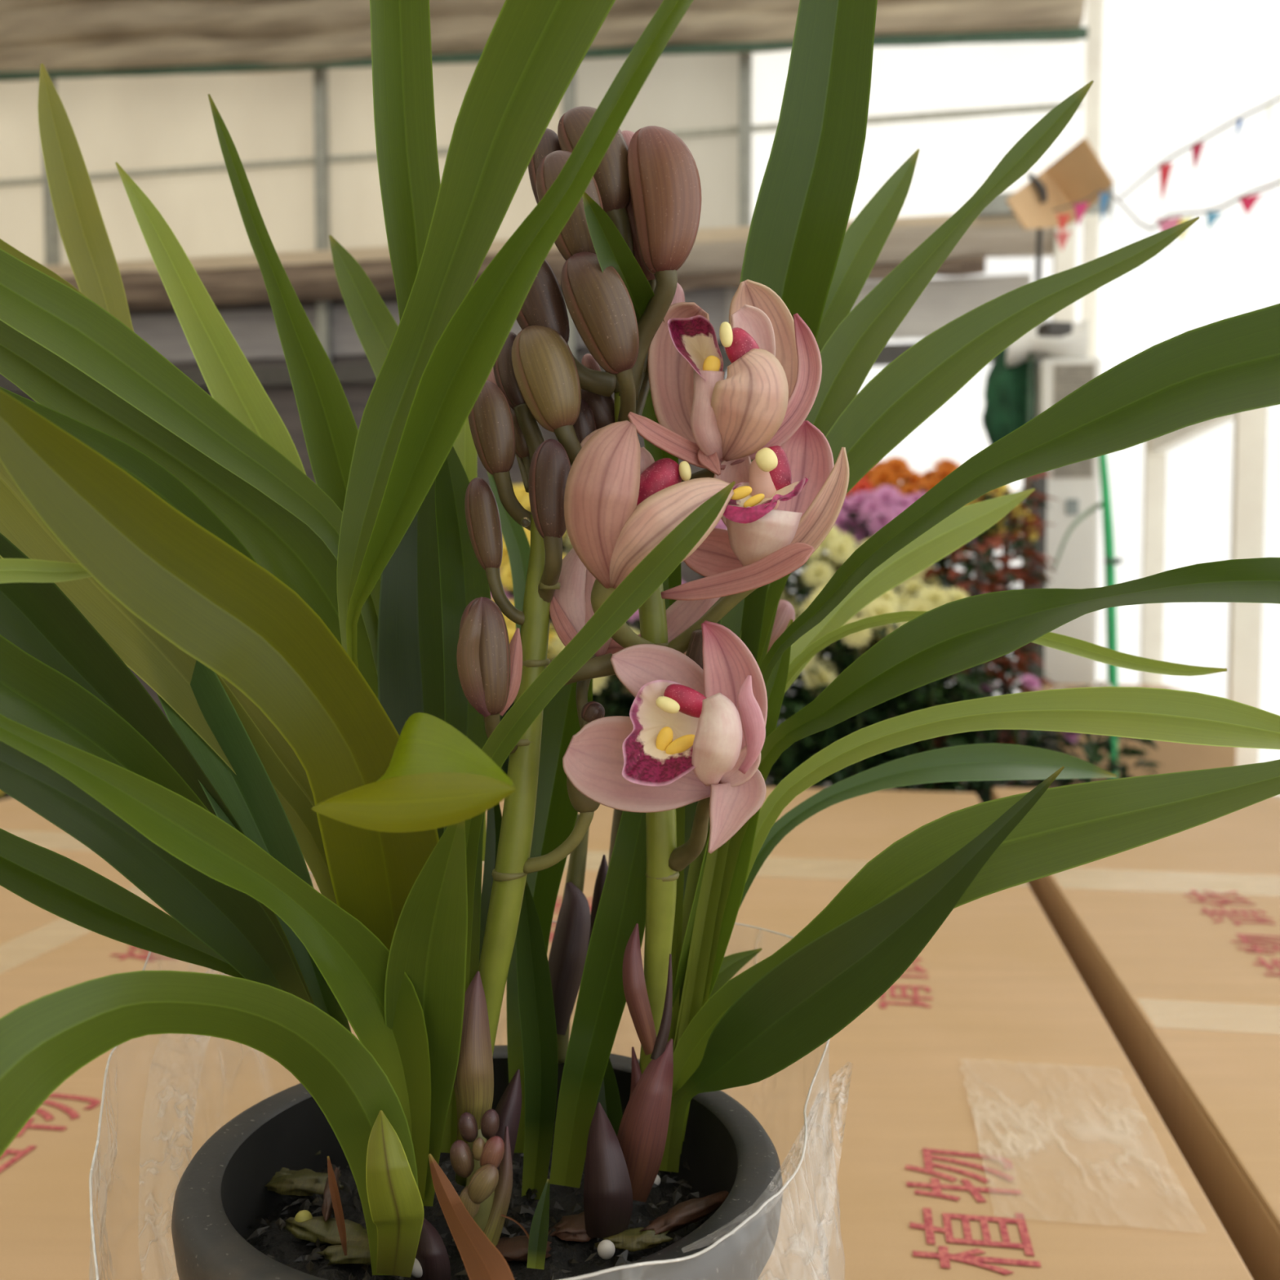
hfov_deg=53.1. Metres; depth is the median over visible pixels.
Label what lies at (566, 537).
chrysanthemum
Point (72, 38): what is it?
cloth
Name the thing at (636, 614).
chrysanthemum
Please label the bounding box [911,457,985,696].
chrysanthemum
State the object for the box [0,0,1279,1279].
potted orchid
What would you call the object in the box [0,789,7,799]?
chrysanthemum
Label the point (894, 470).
chrysanthemum
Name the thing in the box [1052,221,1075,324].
trim
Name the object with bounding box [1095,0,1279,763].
wall
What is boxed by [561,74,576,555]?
steel post
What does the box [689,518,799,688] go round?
chrysanthemum
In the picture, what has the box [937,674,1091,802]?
chrysanthemum
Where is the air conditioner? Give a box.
[1035,357,1101,684]
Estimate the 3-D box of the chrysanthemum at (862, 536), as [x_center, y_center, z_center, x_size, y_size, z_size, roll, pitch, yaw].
[0.396,-0.038,2.834,0.268,0.590,0.265,1,3,23]
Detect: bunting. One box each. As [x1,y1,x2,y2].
[1052,180,1279,251]
[1119,97,1279,201]
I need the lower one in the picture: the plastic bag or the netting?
the plastic bag
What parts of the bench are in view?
leg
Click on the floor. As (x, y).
(828, 784)
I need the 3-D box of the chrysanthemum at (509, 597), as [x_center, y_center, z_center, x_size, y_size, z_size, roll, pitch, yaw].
[-0.331,0.148,2.440,0.281,0.638,0.280,0,3,0]
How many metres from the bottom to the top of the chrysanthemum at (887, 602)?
0.594 m
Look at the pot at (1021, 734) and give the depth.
2.70 m
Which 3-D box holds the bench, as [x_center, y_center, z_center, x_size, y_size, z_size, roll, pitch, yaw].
[-0.370,0.512,2.931,2.460,0.520,0.440,0,3,0]
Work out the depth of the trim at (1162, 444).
3.56 m
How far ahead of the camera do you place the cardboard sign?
3.34 m
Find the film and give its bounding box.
[1005,319,1088,366]
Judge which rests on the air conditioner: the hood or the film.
the film
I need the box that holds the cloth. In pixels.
[0,0,1088,81]
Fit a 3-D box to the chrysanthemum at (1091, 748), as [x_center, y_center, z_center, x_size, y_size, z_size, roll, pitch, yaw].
[0.746,0.274,2.151,0.266,0.418,0.268,0,3,0]
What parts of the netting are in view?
hanging cord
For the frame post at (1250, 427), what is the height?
1.360 m
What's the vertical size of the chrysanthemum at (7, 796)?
0.388 m
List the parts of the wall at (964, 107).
wall panel, wall panel, wall rail, wall rail, film panel, wall panel, film panel, wall panel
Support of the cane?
in the carton at (1174, 757)
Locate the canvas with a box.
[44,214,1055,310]
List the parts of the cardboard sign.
panel, panel, panel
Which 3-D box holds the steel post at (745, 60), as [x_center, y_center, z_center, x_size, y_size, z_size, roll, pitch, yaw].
[0.479,-1.135,5.885,0.055,3.500,0.055,1,3,12]
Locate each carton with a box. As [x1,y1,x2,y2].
[0,786,1253,1279]
[991,787,1279,1279]
[1020,684,1236,786]
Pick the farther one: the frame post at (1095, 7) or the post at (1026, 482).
the frame post at (1095, 7)
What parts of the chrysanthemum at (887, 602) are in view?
stem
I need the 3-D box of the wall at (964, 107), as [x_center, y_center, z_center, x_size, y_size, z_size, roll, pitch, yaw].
[-1.900,-2.012,6.381,8.000,5.200,0.080,1,3,12]
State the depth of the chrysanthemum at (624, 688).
2.10 m
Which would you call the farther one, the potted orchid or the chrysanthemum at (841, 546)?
the chrysanthemum at (841, 546)
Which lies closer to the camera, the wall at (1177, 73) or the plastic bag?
the plastic bag
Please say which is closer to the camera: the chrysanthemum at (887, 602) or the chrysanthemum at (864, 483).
the chrysanthemum at (887, 602)
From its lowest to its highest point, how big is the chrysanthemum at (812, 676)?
0.521 m
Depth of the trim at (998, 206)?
5.38 m
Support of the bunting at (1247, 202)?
hanging from the wall at (1177, 73)
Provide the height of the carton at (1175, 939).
0.621 m
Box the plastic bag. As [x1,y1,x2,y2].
[88,871,852,1279]
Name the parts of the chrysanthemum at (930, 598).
stem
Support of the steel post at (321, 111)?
on the floor
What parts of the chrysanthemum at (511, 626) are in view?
stem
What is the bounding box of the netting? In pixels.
[982,347,1035,444]
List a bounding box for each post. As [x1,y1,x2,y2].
[42,78,60,266]
[313,68,331,362]
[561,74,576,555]
[737,53,752,226]
[1019,476,1031,693]
[1028,472,1047,687]
[1081,0,1102,357]
[1139,440,1167,684]
[1226,407,1266,765]
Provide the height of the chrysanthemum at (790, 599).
0.631 m
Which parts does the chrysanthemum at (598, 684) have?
stem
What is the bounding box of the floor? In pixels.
[11,779,1004,797]
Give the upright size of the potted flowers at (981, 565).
0.688 m
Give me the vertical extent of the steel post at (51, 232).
3.500 m
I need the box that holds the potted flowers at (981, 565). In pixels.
[915,520,1039,792]
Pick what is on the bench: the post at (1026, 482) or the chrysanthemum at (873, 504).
the chrysanthemum at (873, 504)
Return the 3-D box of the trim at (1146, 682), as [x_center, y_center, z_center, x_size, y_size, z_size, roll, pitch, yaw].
[1.503,0.192,3.504,0.040,0.060,1.160,1,3,12]
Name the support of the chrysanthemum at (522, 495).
on the bench
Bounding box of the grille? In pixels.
[1052,363,1094,478]
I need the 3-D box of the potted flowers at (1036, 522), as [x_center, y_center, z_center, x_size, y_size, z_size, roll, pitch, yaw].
[0.787,-0.061,2.737,0.217,0.646,0.220,-1,3,-15]
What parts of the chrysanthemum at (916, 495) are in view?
stem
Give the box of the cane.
[1052,454,1122,779]
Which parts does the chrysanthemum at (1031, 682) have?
stem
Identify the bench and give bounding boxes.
[2,748,1029,799]
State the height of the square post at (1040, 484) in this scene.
1.240 m
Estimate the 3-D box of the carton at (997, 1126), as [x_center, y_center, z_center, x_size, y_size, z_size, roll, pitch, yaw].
[-0.336,0.567,0.918,1.300,0.622,1.995,0,3,9]
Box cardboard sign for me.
[1005,137,1114,367]
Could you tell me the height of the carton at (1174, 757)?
0.641 m
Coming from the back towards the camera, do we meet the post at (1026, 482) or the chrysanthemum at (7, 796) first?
the post at (1026, 482)
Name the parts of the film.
dark cap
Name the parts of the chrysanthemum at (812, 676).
stem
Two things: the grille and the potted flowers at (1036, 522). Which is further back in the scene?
the grille
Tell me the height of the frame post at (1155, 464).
1.360 m
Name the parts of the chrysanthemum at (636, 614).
stem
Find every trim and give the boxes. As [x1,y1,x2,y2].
[977,186,1112,217]
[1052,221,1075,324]
[1145,681,1164,684]
[1150,413,1234,453]
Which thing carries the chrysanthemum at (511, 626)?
on the bench
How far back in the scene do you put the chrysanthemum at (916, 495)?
2.81 m
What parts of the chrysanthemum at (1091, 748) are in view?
stem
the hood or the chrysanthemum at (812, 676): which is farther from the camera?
the chrysanthemum at (812, 676)
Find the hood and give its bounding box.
[767,445,791,490]
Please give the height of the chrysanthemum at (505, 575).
0.691 m
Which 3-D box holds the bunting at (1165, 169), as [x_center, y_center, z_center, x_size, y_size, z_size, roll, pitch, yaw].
[1.287,-1.111,2.705,0.366,0.220,0.521,0,3,0]
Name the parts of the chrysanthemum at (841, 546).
stem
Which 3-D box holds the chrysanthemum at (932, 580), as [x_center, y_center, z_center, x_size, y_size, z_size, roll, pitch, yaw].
[0.467,0.128,2.447,0.273,0.679,0.287,0,3,0]
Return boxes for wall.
[0,0,1106,722]
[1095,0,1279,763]
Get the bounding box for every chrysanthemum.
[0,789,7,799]
[0,792,11,798]
[490,569,514,773]
[490,598,557,775]
[499,483,573,715]
[499,527,565,773]
[546,627,639,716]
[562,533,635,716]
[595,580,684,716]
[605,674,634,716]
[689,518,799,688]
[716,587,805,786]
[764,525,879,788]
[766,649,853,788]
[782,582,928,791]
[783,497,871,751]
[800,474,875,733]
[822,539,954,791]
[835,484,939,727]
[847,579,1007,800]
[848,456,928,696]
[891,490,985,751]
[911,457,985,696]
[933,484,1049,743]
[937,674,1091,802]
[1006,678,1163,788]
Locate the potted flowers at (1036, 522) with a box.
[954,471,1060,742]
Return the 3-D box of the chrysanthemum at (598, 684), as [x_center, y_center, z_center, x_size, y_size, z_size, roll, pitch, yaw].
[-0.070,0.215,2.141,0.266,0.536,0.265,0,3,0]
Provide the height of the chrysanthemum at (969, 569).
0.616 m

